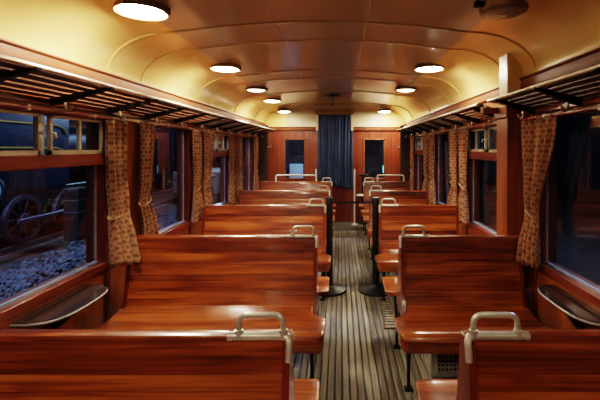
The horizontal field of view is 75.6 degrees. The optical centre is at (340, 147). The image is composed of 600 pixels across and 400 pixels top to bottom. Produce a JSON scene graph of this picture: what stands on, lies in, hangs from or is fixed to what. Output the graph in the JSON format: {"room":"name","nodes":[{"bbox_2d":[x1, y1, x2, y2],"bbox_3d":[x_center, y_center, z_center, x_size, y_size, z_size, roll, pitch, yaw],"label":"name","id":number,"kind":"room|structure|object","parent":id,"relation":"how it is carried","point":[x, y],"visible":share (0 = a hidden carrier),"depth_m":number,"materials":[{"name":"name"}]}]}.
{"room":"train carriage","nodes":[
{"label":"train carriage","id":0,"kind":"room"},
{"bbox_2d":[0,90,253,328],"bbox_3d":[-1.552,0.530,3.100,0.116,1.960,8.800,0,0,0],"label":"wall","id":1,"kind":"structure","parent":0,"point":[93,316],"depth_m":2.52,"materials":[{"name":"brown wood"}]},
{"bbox_2d":[0,107,107,323],"bbox_3d":[-1.522,0.282,2.025,0.115,0.975,0.870,0,0,0],"label":"window","id":2,"kind":"structure","parent":1,"relation":"in","point":[17,160],"depth_m":2.09,"materials":[{"name":"brown wood"}]},
{"bbox_2d":[0,109,103,155],"bbox_3d":[-1.508,-0.069,2.025,0.085,0.207,0.788,0,0,0],"label":"vent","id":3,"kind":"object","parent":2,"relation":"attached to","point":[39,134],"depth_m":1.98,"materials":[{"name":"metal"}]},
{"bbox_2d":[9,284,107,328],"bbox_3d":[-1.395,0.880,1.990,0.206,0.170,0.512,0,0,0],"label":"table","id":4,"kind":"object","parent":1,"relation":"attached to","point":[59,311],"visible":0.99,"depth_m":1.94,"materials":[{"name":"brown wood"}]},
{"bbox_2d":[0,91,256,135],"bbox_3d":[-1.489,-0.233,3.100,0.022,0.035,8.800,0,0,0],"label":"trim","id":5,"kind":"structure","parent":1,"relation":"attached to","point":[4,95],"depth_m":2.21,"materials":[{"name":"brown wood"}]},
{"bbox_2d":[0,101,259,137],"bbox_3d":[-1.474,-0.190,2.770,0.052,0.032,8.140,0,0,0],"label":"curtain rod","id":6,"kind":"object","parent":1,"relation":"attached to","point":[22,107],"visible":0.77,"depth_m":2.17,"materials":[{"name":"brown wood"}]},
{"bbox_2d":[105,115,141,267],"bbox_3d":[-1.415,0.266,2.455,0.244,0.950,0.168,0,0,38],"label":"window curtain","id":7,"kind":"object","parent":6,"relation":"hanging from","point":[123,245],"visible":0.97,"depth_m":2.43,"materials":[{"name":"brown fabric"}]},
{"bbox_2d":[138,120,158,234],"bbox_3d":[-1.443,0.266,2.879,0.074,0.949,0.262,0,0,0],"label":"window curtain","id":8,"kind":"object","parent":6,"relation":"hanging from","point":[148,220],"visible":0.91,"depth_m":2.85,"materials":[{"name":"brown fabric"}]},
{"bbox_2d":[191,127,203,223],"bbox_3d":[-1.445,0.266,3.860,0.069,0.949,0.280,0,0,0],"label":"window curtain","id":9,"kind":"object","parent":6,"relation":"hanging from","point":[196,135],"visible":0.99,"depth_m":3.82,"materials":[{"name":"brown fabric"}]},
{"bbox_2d":[203,129,213,204],"bbox_3d":[-1.445,0.266,4.200,0.069,0.949,0.361,0,0,0],"label":"window curtain","id":10,"kind":"object","parent":6,"relation":"hanging from","point":[208,137],"visible":0.83,"depth_m":4.14,"materials":[{"name":"brown fabric"}]},
{"bbox_2d":[228,132,236,203],"bbox_3d":[-1.445,0.266,5.128,0.070,0.949,0.263,0,0,0],"label":"window curtain","id":11,"kind":"object","parent":6,"relation":"hanging from","point":[232,193],"visible":1,"depth_m":5.07,"materials":[{"name":"brown fabric"}]},
{"bbox_2d":[235,133,242,200],"bbox_3d":[-1.443,0.266,5.479,0.074,0.949,0.283,0,0,0],"label":"window curtain","id":12,"kind":"object","parent":6,"relation":"hanging from","point":[238,138],"visible":0.88,"depth_m":5.38,"materials":[{"name":"brown fabric"}]},
{"bbox_2d":[253,137,259,189],"bbox_3d":[-1.444,0.266,6.550,0.072,0.949,0.340,0,0,0],"label":"window curtain","id":13,"kind":"object","parent":6,"relation":"hanging from","point":[255,139],"visible":0.94,"depth_m":6.49,"materials":[{"name":"brown fabric"}]},
{"bbox_2d":[0,38,264,124],"bbox_3d":[-1.483,-0.438,3.100,0.034,0.085,8.800,0,0,0],"label":"trim","id":14,"kind":"structure","parent":1,"relation":"attached to","point":[9,48],"depth_m":2.29,"materials":[{"name":"brown wood"}]},
{"bbox_2d":[0,54,274,136],"bbox_3d":[-1.331,-0.253,2.760,0.327,0.145,8.120,0,0,0],"label":"luggage rack","id":15,"kind":"object","parent":1,"relation":"attached to","point":[16,75],"visible":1,"depth_m":2.00,"materials":[{"name":"brown wood"}]},
{"bbox_2d":[106,204,230,321],"bbox_3d":[-1.492,1.093,3.100,0.016,0.715,8.800,0,0,0],"label":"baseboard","id":16,"kind":"structure","parent":1,"relation":"attached to","point":[108,270],"depth_m":2.45,"materials":[{"name":"brown wood"}]},
{"bbox_2d":[155,126,190,234],"bbox_3d":[-1.534,0.282,3.370,0.092,0.975,0.870,0,0,0],"label":"window","id":17,"kind":"structure","parent":1,"relation":"in","point":[185,135],"depth_m":3.77,"materials":[{"name":"brown wood"}]},
{"bbox_2d":[213,133,229,204],"bbox_3d":[-1.522,0.282,4.720,0.115,0.975,0.870,0,0,0],"label":"window","id":18,"kind":"structure","parent":1,"relation":"in","point":[223,152],"depth_m":5.12,"materials":[{"name":"brown wood"}]},
{"bbox_2d":[214,134,227,150],"bbox_3d":[-1.508,-0.069,4.720,0.085,0.207,0.788,0,0,0],"label":"vent","id":19,"kind":"object","parent":18,"relation":"attached to","point":[224,136],"depth_m":4.89,"materials":[{"name":"metal"}]},
{"bbox_2d":[242,136,252,189],"bbox_3d":[-1.534,0.282,6.065,0.092,0.975,0.870,0,0,0],"label":"window","id":20,"kind":"structure","parent":1,"relation":"in","point":[249,139],"depth_m":6.46,"materials":[{"name":"brown wood"}]},
{"bbox_2d":[257,125,271,186],"bbox_3d":[-1.370,0.520,6.940,0.261,1.860,0.160,0,0,0],"label":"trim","id":21,"kind":"structure","parent":1,"relation":"attached to","point":[263,162],"depth_m":6.86,"materials":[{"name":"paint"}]},
{"bbox_2d":[140,39,498,81],"bbox_3d":[-0.125,-0.654,2.880,2.750,0.316,0.030,0,0,0],"label":"trim","id":22,"kind":"structure","parent":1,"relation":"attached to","point":[314,40],"depth_m":2.87,"materials":[{"name":"beige paint"}]},
{"bbox_2d":[106,21,536,70],"bbox_3d":[-0.125,-0.654,2.460,2.750,0.316,0.030,0,0,0],"label":"trim","id":23,"kind":"structure","parent":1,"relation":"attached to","point":[120,48],"depth_m":2.45,"materials":[{"name":"beige paint"}]},
{"bbox_2d":[196,70,461,99],"bbox_3d":[-0.125,-0.654,3.980,2.750,0.316,0.030,0,0,0],"label":"trim","id":24,"kind":"structure","parent":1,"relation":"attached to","point":[295,70],"depth_m":3.97,"materials":[{"name":"beige paint"}]},
{"bbox_2d":[210,77,449,104],"bbox_3d":[-0.125,-0.654,4.400,2.750,0.316,0.030,0,0,0],"label":"trim","id":25,"kind":"structure","parent":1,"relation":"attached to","point":[308,77],"depth_m":4.39,"materials":[{"name":"beige paint"}]},
{"bbox_2d":[234,90,429,112],"bbox_3d":[-0.125,-0.654,5.380,2.750,0.316,0.030,0,0,0],"label":"trim","id":26,"kind":"structure","parent":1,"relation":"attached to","point":[311,90],"depth_m":5.37,"materials":[{"name":"beige paint"}]},
{"bbox_2d":[255,101,412,118],"bbox_3d":[-0.125,-0.654,6.660,2.750,0.316,0.030,0,0,0],"label":"trim","id":27,"kind":"structure","parent":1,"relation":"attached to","point":[319,101],"depth_m":6.65,"materials":[{"name":"beige paint"}]},
{"bbox_2d":[0,0,599,122],"bbox_3d":[-0.125,-0.660,3.100,2.866,0.420,8.800,0,0,0],"label":"ceiling","id":28,"kind":"structure","parent":0,"point":[86,32],"depth_m":2.60,"materials":[{"name":"beige paint"}]},
{"bbox_2d":[113,0,170,20],"bbox_3d":[-1.051,-0.739,2.025,0.271,0.076,0.274,0,0,0],"label":"ceiling lamp","id":29,"kind":"object","parent":28,"relation":"attached to","point":[145,10],"visible":1,"depth_m":1.99,"materials":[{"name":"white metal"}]},
{"bbox_2d":[118,4,163,18],"bbox_3d":[-1.055,-0.718,2.030,0.216,0.034,0.216,0,0,0],"label":"diffuser","id":30,"kind":"object","parent":29,"relation":"attached to","point":[134,11],"depth_m":1.99,"materials":[{"name":"white plastic"}]},
{"bbox_2d":[210,63,241,72],"bbox_3d":[-1.051,-0.739,3.495,0.271,0.076,0.274,0,0,0],"label":"ceiling lamp","id":31,"kind":"object","parent":28,"relation":"attached to","point":[222,67],"visible":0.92,"depth_m":3.43,"materials":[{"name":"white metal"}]},
{"bbox_2d":[213,67,236,71],"bbox_3d":[-1.055,-0.718,3.500,0.216,0.034,0.216,0,0,0],"label":"diffuser","id":32,"kind":"object","parent":31,"relation":"attached to","point":[219,69],"depth_m":3.46,"materials":[{"name":"white plastic"}]},
{"bbox_2d":[246,86,267,91],"bbox_3d":[-1.051,-0.739,4.775,0.271,0.076,0.274,0,0,0],"label":"ceiling lamp","id":33,"kind":"object","parent":28,"relation":"attached to","point":[257,88],"visible":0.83,"depth_m":4.70,"materials":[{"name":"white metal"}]},
{"bbox_2d":[248,89,264,91],"bbox_3d":[-1.055,-0.718,4.780,0.216,0.034,0.216,0,0,0],"label":"diffuser","id":34,"kind":"object","parent":33,"relation":"attached to","point":[250,90],"depth_m":4.72,"materials":[{"name":"white plastic"}]},
{"bbox_2d":[263,98,281,101],"bbox_3d":[-1.051,-0.739,5.875,0.271,0.076,0.274,0,0,0],"label":"ceiling lamp","id":35,"kind":"object","parent":28,"relation":"attached to","point":[268,99],"visible":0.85,"depth_m":5.79,"materials":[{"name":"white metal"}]},
{"bbox_2d":[277,108,291,112],"bbox_3d":[-1.051,-0.701,7.115,0.271,0.091,0.274,0,0,0],"label":"ceiling lamp","id":36,"kind":"object","parent":28,"relation":"attached to","point":[282,110],"visible":0.99,"depth_m":7.03,"materials":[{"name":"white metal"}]},
{"bbox_2d":[263,0,318,105],"bbox_3d":[-0.420,-0.804,3.050,0.014,0.006,8.700,0,0,0],"label":"trim","id":37,"kind":"structure","parent":28,"relation":"attached to","point":[264,1],"depth_m":2.83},
{"bbox_2d":[325,94,339,105],"bbox_3d":[-0.125,-0.726,5.750,0.224,0.188,0.224,0,0,0],"label":"ventilator","id":38,"kind":"object","parent":28,"relation":"attached to","point":[331,95],"visible":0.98,"depth_m":5.73,"materials":[{"name":"black metal"}]},
{"bbox_2d":[350,0,373,104],"bbox_3d":[0.170,-0.804,3.050,0.014,0.006,8.700,0,0,0],"label":"trim","id":39,"kind":"structure","parent":28,"relation":"attached to","point":[371,3],"depth_m":2.81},
{"bbox_2d":[377,108,391,112],"bbox_3d":[0.809,-0.701,7.115,0.271,0.091,0.274,0,0,0],"label":"ceiling lamp","id":40,"kind":"object","parent":28,"relation":"attached to","point":[381,110],"visible":0.99,"depth_m":7.03,"materials":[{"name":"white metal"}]},
{"bbox_2d":[395,86,415,91],"bbox_3d":[0.809,-0.739,4.775,0.271,0.076,0.274,0,0,0],"label":"ceiling lamp","id":41,"kind":"object","parent":28,"relation":"attached to","point":[399,88],"visible":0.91,"depth_m":4.70,"materials":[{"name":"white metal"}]},
{"bbox_2d":[397,89,413,91],"bbox_3d":[0.805,-0.718,4.780,0.216,0.034,0.216,0,0,0],"label":"diffuser","id":42,"kind":"object","parent":41,"relation":"attached to","point":[398,90],"depth_m":4.72,"materials":[{"name":"white plastic"}]},
{"bbox_2d":[415,63,443,72],"bbox_3d":[0.809,-0.739,3.495,0.271,0.076,0.274,0,0,0],"label":"ceiling lamp","id":43,"kind":"object","parent":28,"relation":"attached to","point":[422,67],"visible":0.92,"depth_m":3.43,"materials":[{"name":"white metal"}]},
{"bbox_2d":[417,67,440,71],"bbox_3d":[0.805,-0.718,3.500,0.216,0.034,0.216,0,0,0],"label":"diffuser","id":44,"kind":"object","parent":43,"relation":"attached to","point":[419,69],"depth_m":3.46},
{"bbox_2d":[474,0,528,19],"bbox_3d":[0.855,-0.737,2.020,0.253,0.090,0.253,0,0,34],"label":"ceiling fixture","id":45,"kind":"object","parent":28,"relation":"attached to","point":[490,9],"visible":0.97,"depth_m":1.97,"materials":[{"name":"brown metal"}]},
{"bbox_2d":[269,131,398,221],"bbox_3d":[-0.125,0.550,7.527,2.870,1.920,0.066,0,0,0],"label":"wall","id":46,"kind":"structure","parent":0,"point":[276,138],"depth_m":7.50,"materials":[{"name":"brown wood"}]},
{"bbox_2d":[269,127,315,130],"bbox_3d":[-0.988,-0.378,7.470,1.025,0.075,0.060,0,0,0],"label":"trim","id":47,"kind":"structure","parent":46,"relation":"attached to","point":[274,128],"depth_m":7.46,"materials":[{"name":"brown wood"}]},
{"bbox_2d":[284,138,305,179],"bbox_3d":[-0.900,0.215,7.511,0.440,0.810,0.058,0,0,0],"label":"window","id":48,"kind":"structure","parent":46,"relation":"in","point":[285,139],"depth_m":7.48,"materials":[{"name":"brown wood"}]},
{"bbox_2d":[316,115,317,130],"bbox_3d":[-0.463,-0.510,7.450,0.045,0.360,0.100,0,0,0],"label":"trim","id":49,"kind":"structure","parent":46,"relation":"attached to","point":[316,115],"depth_m":7.40,"materials":[{"name":"beige metal"}]},
{"bbox_2d":[264,106,404,126],"bbox_3d":[-0.125,-0.627,7.470,2.750,0.445,0.180,0,0,0],"label":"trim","id":50,"kind":"structure","parent":46,"relation":"attached to","point":[305,116],"depth_m":7.47,"materials":[{"name":"beige paint"}]},
{"bbox_2d":[319,180,349,221],"bbox_3d":[-0.125,0.530,7.503,0.600,1.840,0.084,0,0,0],"label":"door","id":51,"kind":"structure","parent":46,"relation":"in","point":[342,214],"depth_m":7.50,"materials":[{"name":"brown wood"}]},
{"bbox_2d":[317,115,352,188],"bbox_3d":[-0.113,0.067,7.418,0.703,1.453,0.064,0,0,0],"label":"door curtain","id":52,"kind":"object","parent":51,"relation":"attached to","point":[335,135],"visible":1,"depth_m":7.41,"materials":[{"name":"blue fabric"}]},
{"bbox_2d":[314,110,354,114],"bbox_3d":[-0.125,-0.685,7.420,0.770,0.080,0.120,0,0,0],"label":"trim","id":53,"kind":"structure","parent":46,"relation":"attached to","point":[317,112],"depth_m":7.37,"materials":[{"name":"brown wood"}]},
{"bbox_2d":[351,115,352,130],"bbox_3d":[0.212,-0.510,7.450,0.045,0.360,0.100,0,0,0],"label":"trim","id":54,"kind":"structure","parent":46,"relation":"attached to","point":[351,115],"depth_m":7.40,"materials":[{"name":"beige wood"}]},
{"bbox_2d":[363,138,385,179],"bbox_3d":[0.650,0.215,7.511,0.440,0.810,0.058,0,0,0],"label":"window","id":55,"kind":"structure","parent":46,"relation":"in","point":[364,139],"depth_m":7.48,"materials":[{"name":"brown wood"}]},
{"bbox_2d":[353,127,398,130],"bbox_3d":[0.738,-0.378,7.470,1.025,0.075,0.060,0,0,0],"label":"trim","id":56,"kind":"structure","parent":46,"relation":"attached to","point":[354,128],"depth_m":7.46,"materials":[{"name":"brown wood"}]},
{"bbox_2d":[293,222,457,399],"bbox_3d":[-0.125,1.473,3.100,3.000,0.074,8.800,0,0,0],"label":"floor","id":57,"kind":"structure","parent":0,"point":[358,359],"depth_m":2.78,"materials":[{"name":"beige wood"}]},
{"bbox_2d":[0,312,319,399],"bbox_3d":[-0.734,0.969,1.200,1.287,0.933,0.976,0,0,0],"label":"bench","id":58,"kind":"object","parent":57,"relation":"on","point":[239,363],"visible":1,"depth_m":1.17,"materials":[{"name":"brown wood"}]},
{"bbox_2d":[95,225,328,378],"bbox_3d":[-0.734,0.969,2.525,1.287,0.933,0.976,0,0,0],"label":"bench","id":59,"kind":"object","parent":57,"relation":"on","point":[181,281],"visible":0.76,"depth_m":2.45,"materials":[{"name":"brown wood"}]},
{"bbox_2d":[202,198,331,300],"bbox_3d":[-0.734,0.969,3.870,1.287,0.933,0.976,0,0,0],"label":"bench","id":60,"kind":"object","parent":57,"relation":"on","point":[217,219],"visible":0.58,"depth_m":3.82,"materials":[{"name":"brown wood"}]},
{"bbox_2d":[238,185,334,236],"bbox_3d":[-0.734,0.969,5.200,1.287,0.933,0.976,0,0,0],"label":"bench","id":61,"kind":"object","parent":57,"relation":"on","point":[246,197],"visible":0.41,"depth_m":5.16,"materials":[{"name":"brown wood"}]},
{"bbox_2d":[260,174,335,215],"bbox_3d":[-0.734,0.944,6.580,1.287,0.985,0.976,0,0,0],"label":"bench","id":62,"kind":"object","parent":57,"relation":"on","point":[264,185],"visible":0.43,"depth_m":6.55,"materials":[{"name":"brown wood"}]},
{"bbox_2d":[324,197,371,296],"bbox_3d":[0.010,0.965,3.870,0.594,0.942,0.344,0,0,0],"label":"barrier post","id":63,"kind":"object","parent":57,"relation":"on","point":[335,289],"visible":0.7,"depth_m":3.85,"materials":[{"name":"black metal"}]},
{"bbox_2d":[351,169,357,224],"bbox_3d":[0.255,0.925,7.280,0.120,1.050,0.120,0,0,0],"label":"pole","id":64,"kind":"object","parent":57,"relation":"on","point":[354,223],"visible":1,"depth_m":7.26,"materials":[{"name":"metal"}]},
{"bbox_2d":[356,174,367,223],"bbox_3d":[0.406,0.979,7.362,0.243,0.943,0.233,0,0,0],"label":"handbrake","id":65,"kind":"object","parent":57,"relation":"on","point":[363,175],"visible":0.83,"depth_m":7.35,"materials":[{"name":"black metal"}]},
{"bbox_2d":[358,197,386,296],"bbox_3d":[0.346,0.965,3.870,0.344,0.942,0.344,0,0,0],"label":"barrier post","id":66,"kind":"object","parent":57,"relation":"on","point":[374,289],"visible":0.84,"depth_m":3.84,"materials":[{"name":"black metal"}]},
{"bbox_2d":[358,174,409,234],"bbox_3d":[0.744,0.944,6.580,0.850,0.985,0.976,0,0,0],"label":"bench","id":67,"kind":"object","parent":57,"relation":"on","point":[386,185],"visible":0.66,"depth_m":6.55,"materials":[{"name":"brown wood"}]},
{"bbox_2d":[378,302,395,328],"bbox_3d":[0.400,1.430,3.300,0.110,0.012,0.520,0,0,0],"label":"floor vent","id":68,"kind":"object","parent":57,"relation":"in","point":[387,314],"visible":0.88,"depth_m":3.27,"materials":[{"name":"brown metal"}]},
{"bbox_2d":[363,185,427,259],"bbox_3d":[0.744,0.969,5.200,0.850,0.933,0.976,0,0,0],"label":"bench","id":69,"kind":"object","parent":57,"relation":"on","point":[402,197],"visible":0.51,"depth_m":5.16,"materials":[{"name":"brown wood"}]},
{"bbox_2d":[369,198,458,300],"bbox_3d":[0.744,0.969,3.870,0.850,0.933,0.976,0,0,0],"label":"bench","id":70,"kind":"object","parent":57,"relation":"on","point":[436,219],"visible":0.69,"depth_m":3.82,"materials":[{"name":"brown wood"}]},
{"bbox_2d":[424,354,458,376],"bbox_3d":[0.830,1.330,2.487,0.540,0.240,0.205,0,0,0],"label":"heater","id":71,"kind":"object","parent":57,"relation":"on","point":[438,365],"visible":0.2,"depth_m":2.39,"materials":[{"name":"metal"}]},
{"bbox_2d":[436,354,458,372],"bbox_3d":[0.830,1.312,2.390,0.470,0.165,0.011,0,0,0],"label":"grille","id":72,"kind":"object","parent":71,"relation":"attached to","point":[445,363],"depth_m":2.39,"materials":[{"name":"metal"}]},
{"bbox_2d":[382,225,549,391],"bbox_3d":[0.744,0.969,2.525,0.850,0.933,0.976,0,0,0],"label":"bench","id":73,"kind":"object","parent":57,"relation":"on","point":[442,281],"visible":0.82,"depth_m":2.45,"materials":[{"name":"brown wood"}]},
{"bbox_2d":[416,312,599,399],"bbox_3d":[0.744,0.969,1.200,0.850,0.933,0.976,0,0,0],"label":"bench","id":74,"kind":"object","parent":57,"relation":"on","point":[516,363],"visible":1,"depth_m":1.17,"materials":[{"name":"brown wood"}]},
{"bbox_2d":[413,95,599,328],"bbox_3d":[1.302,0.530,3.100,0.116,1.960,8.800,0,0,0],"label":"wall","id":75,"kind":"structure","parent":0,"point":[548,314],"depth_m":2.42,"materials":[{"name":"brown wood"}]},
{"bbox_2d":[396,125,410,180],"bbox_3d":[1.120,0.520,6.940,0.261,1.860,0.160,0,0,0],"label":"trim","id":76,"kind":"structure","parent":75,"relation":"attached to","point":[404,143],"depth_m":6.86,"materials":[{"name":"paint"}]},
{"bbox_2d":[414,136,422,189],"bbox_3d":[1.272,0.282,6.065,0.115,0.975,0.870,0,0,0],"label":"window","id":77,"kind":"structure","parent":75,"relation":"in","point":[418,141],"depth_m":6.46,"materials":[{"name":"brown wood"}]},
{"bbox_2d":[415,137,422,149],"bbox_3d":[1.258,-0.069,6.065,0.085,0.207,0.788,0,0,0],"label":"window pane","id":78,"kind":"object","parent":77,"relation":"attached to","point":[418,140],"depth_m":6.24,"materials":[{"name":"metal"}]},
{"bbox_2d":[434,132,448,204],"bbox_3d":[1.284,0.282,4.720,0.092,0.975,0.870,0,0,0],"label":"window","id":79,"kind":"structure","parent":75,"relation":"in","point":[437,159],"depth_m":5.12,"materials":[{"name":"brown wood"}]},
{"bbox_2d":[396,103,493,137],"bbox_3d":[1.114,-0.253,4.810,0.262,0.145,4.020,0,0,0],"label":"luggage rack","id":80,"kind":"object","parent":75,"relation":"attached to","point":[471,113],"visible":0.94,"depth_m":3.88,"materials":[{"name":"brown wood"}]},
{"bbox_2d":[408,122,496,137],"bbox_3d":[1.224,-0.190,4.820,0.052,0.032,4.040,0,0,0],"label":"curtain rod","id":81,"kind":"object","parent":75,"relation":"attached to","point":[493,123],"visible":0.67,"depth_m":3.68,"materials":[{"name":"brown metal"}]},
{"bbox_2d":[409,135,413,189],"bbox_3d":[1.198,0.266,6.490,0.063,0.949,0.340,0,0,0],"label":"window curtain","id":82,"kind":"object","parent":81,"relation":"hanging from","point":[411,138],"visible":0.97,"depth_m":6.45,"materials":[{"name":"brown fabric"}]},
{"bbox_2d":[422,133,428,189],"bbox_3d":[1.195,0.266,5.460,0.074,0.949,0.281,0,0,0],"label":"window curtain","id":83,"kind":"object","parent":81,"relation":"hanging from","point":[425,137],"visible":0.83,"depth_m":5.40,"materials":[{"name":"brown fabric"}]},
{"bbox_2d":[428,132,435,204],"bbox_3d":[1.195,0.266,5.070,0.074,0.949,0.301,0,0,0],"label":"window curtain","id":84,"kind":"object","parent":81,"relation":"hanging from","point":[431,187],"visible":0.94,"depth_m":5.05,"materials":[{"name":"brown fabric"}]},
{"bbox_2d":[447,128,457,204],"bbox_3d":[1.195,0.266,4.149,0.070,0.949,0.302,0,0,0],"label":"window curtain","id":85,"kind":"object","parent":81,"relation":"hanging from","point":[453,136],"visible":0.8,"depth_m":4.06,"materials":[{"name":"brown fabric"}]},
{"bbox_2d":[457,126,468,225],"bbox_3d":[1.195,0.266,3.780,0.074,0.949,0.281,0,0,0],"label":"window curtain","id":86,"kind":"object","parent":81,"relation":"hanging from","point":[463,208],"visible":0.97,"depth_m":3.74,"materials":[{"name":"brown fabric"}]},
{"bbox_2d":[467,125,496,234],"bbox_3d":[1.272,0.282,3.370,0.115,0.975,0.870,0,0,0],"label":"window","id":87,"kind":"structure","parent":75,"relation":"in","point":[474,154],"depth_m":3.62,"materials":[{"name":"brown wood"}]},
{"bbox_2d":[468,127,496,151],"bbox_3d":[1.258,-0.069,3.370,0.085,0.207,0.788,0,0,0],"label":"vent","id":88,"kind":"object","parent":87,"relation":"attached to","point":[473,133],"depth_m":3.43,"materials":[{"name":"metal"}]},
{"bbox_2d":[465,224,536,317],"bbox_3d":[1.242,1.093,3.100,0.016,0.715,8.800,0,0,0],"label":"baseboard","id":89,"kind":"structure","parent":75,"relation":"attached to","point":[466,227],"depth_m":2.45,"materials":[{"name":"brown wood"}]},
{"bbox_2d":[404,47,599,124],"bbox_3d":[1.233,-0.438,3.100,0.034,0.085,8.800,0,0,0],"label":"trim","id":90,"kind":"structure","parent":75,"relation":"attached to","point":[592,57],"depth_m":2.38,"materials":[{"name":"brown wood"}]},
{"bbox_2d":[480,53,524,283],"bbox_3d":[1.125,0.150,2.690,0.250,1.600,0.210,0,0,0],"label":"pillar","id":91,"kind":"structure","parent":75,"relation":"attached to","point":[510,200],"depth_m":2.61,"materials":[{"name":"brown wood"}]},
{"bbox_2d":[412,96,599,135],"bbox_3d":[1.239,-0.233,3.100,0.022,0.035,8.800,0,0,0],"label":"trim","id":92,"kind":"structure","parent":75,"relation":"attached to","point":[592,100],"depth_m":2.28,"materials":[{"name":"brown wood"}]},
{"bbox_2d":[486,63,599,118],"bbox_3d":[1.114,-0.253,0.650,0.262,0.145,3.900,0,0,0],"label":"luggage rack","id":93,"kind":"object","parent":75,"relation":"attached to","point":[572,88],"visible":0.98,"depth_m":1.95,"materials":[{"name":"brown wood"}]},
{"bbox_2d":[519,104,599,120],"bbox_3d":[1.224,-0.190,0.640,0.052,0.032,3.880,0,0,0],"label":"curtain rod","id":94,"kind":"object","parent":75,"relation":"attached to","point":[595,107],"visible":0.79,"depth_m":2.04,"materials":[{"name":"brown metal"}]},
{"bbox_2d":[516,111,557,269],"bbox_3d":[1.172,0.261,2.353,0.116,0.940,0.413,0,0,0],"label":"window curtain","id":95,"kind":"object","parent":94,"relation":"hanging from","point":[538,136],"visible":0.99,"depth_m":2.37,"materials":[{"name":"brown fabric"}]},
{"bbox_2d":[535,110,599,307],"bbox_3d":[1.284,0.282,2.025,0.092,0.975,0.870,0,0,0],"label":"window","id":96,"kind":"structure","parent":75,"relation":"in","point":[589,292],"depth_m":2.34,"materials":[{"name":"brown wood"}]},
{"bbox_2d":[537,284,599,328],"bbox_3d":[1.170,0.880,1.990,0.156,0.170,0.512,0,0,0],"label":"table","id":97,"kind":"object","parent":75,"relation":"attached to","point":[579,313],"visible":1,"depth_m":1.96,"materials":[{"name":"brown wood"}]},
{"label":"outside","id":98,"kind":"structure","parent":0,"visible":0},
{"bbox_2d":[0,161,599,296],"bbox_3d":[0.000,2.100,22.500,80.000,0.100,75.000,0,0,0],"label":"ground","id":99,"kind":"structure","parent":98,"point":[577,222],"depth_m":10.16,"materials":[{"name":"grey gravel"}]},
{"bbox_2d":[0,178,5,201],"bbox_3d":[-6.050,1.252,6.635,0.552,1.596,0.170,0,0,0],"label":"lamp","id":100,"kind":"object","parent":99,"relation":"on","point":[2,185],"visible":1,"depth_m":6.58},
{"bbox_2d":[0,199,53,213],"bbox_3d":[-10.184,0.120,9.000,2.831,3.250,11.000,0,0,0],"label":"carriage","id":101,"kind":"object","parent":99,"relation":"on","point":[47,202],"visible":0.02,"depth_m":11.73,"materials":[{"name":"black metal"}]},
{"bbox_2d":[63,187,85,240],"bbox_3d":[-5.950,1.472,8.650,0.340,1.155,0.420,0,0,0],"label":"cylinder","id":102,"kind":"object","parent":99,"relation":"on","point":[74,200],"visible":0.71,"depth_m":8.45,"materials":[{"name":"metal"}]},
{"bbox_2d":[0,188,172,237],"bbox_3d":[-7.850,1.972,15.000,0.120,0.155,30.000,0,0,0],"label":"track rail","id":103,"kind":"object","parent":99,"relation":"on","point":[48,221],"visible":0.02,"depth_m":15.88,"materials":[{"name":"metal"}]},
{"bbox_2d":[0,212,176,300],"bbox_3d":[-4.575,1.962,7.354,2.417,0.273,8.378,0,0,0],"label":"ballast","id":104,"kind":"structure","parent":99,"relation":"on","point":[13,281],"depth_m":6.24,"materials":[{"name":"gravel"}]},
{"bbox_2d":[0,177,244,258],"bbox_3d":[-6.350,1.972,15.000,0.120,0.155,30.000,0,0,0],"label":"track rail","id":105,"kind":"object","parent":99,"relation":"on","point":[14,249],"visible":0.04,"depth_m":8.02,"materials":[{"name":"metal"}]},
{"bbox_2d":[0,113,154,242],"bbox_3d":[-7.040,0.365,9.200,2.020,3.060,8.000,0,0,0],"label":"locomotive","id":106,"kind":"object","parent":105,"relation":"on","point":[22,215],"visible":0.3,"depth_m":7.89,"materials":[{"name":"metal"}]},
{"bbox_2d":[173,168,242,201],"bbox_3d":[-5.400,1.478,16.000,1.800,1.145,3.200,0,0,0],"label":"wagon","id":107,"kind":"object","parent":99,"relation":"on","point":[215,174],"visible":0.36,"depth_m":14.40,"materials":[{"name":"metal"}]},
{"bbox_2d":[286,140,383,177],"bbox_3d":[-0.125,0.095,13.220,2.800,2.600,9.360,0,0,0],"label":"carriage","id":108,"kind":"object","parent":99,"relation":"on","point":[374,149],"visible":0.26,"depth_m":8.60,"materials":[{"name":"glass"}]},
{"bbox_2d":[443,115,599,204],"bbox_3d":[9.470,-2.450,12.000,0.460,9.000,52.000,0,0,0],"label":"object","id":109,"kind":"structure","parent":99,"relation":"on","point":[577,139],"depth_m":15.13,"materials":[{"name":"black glass"}]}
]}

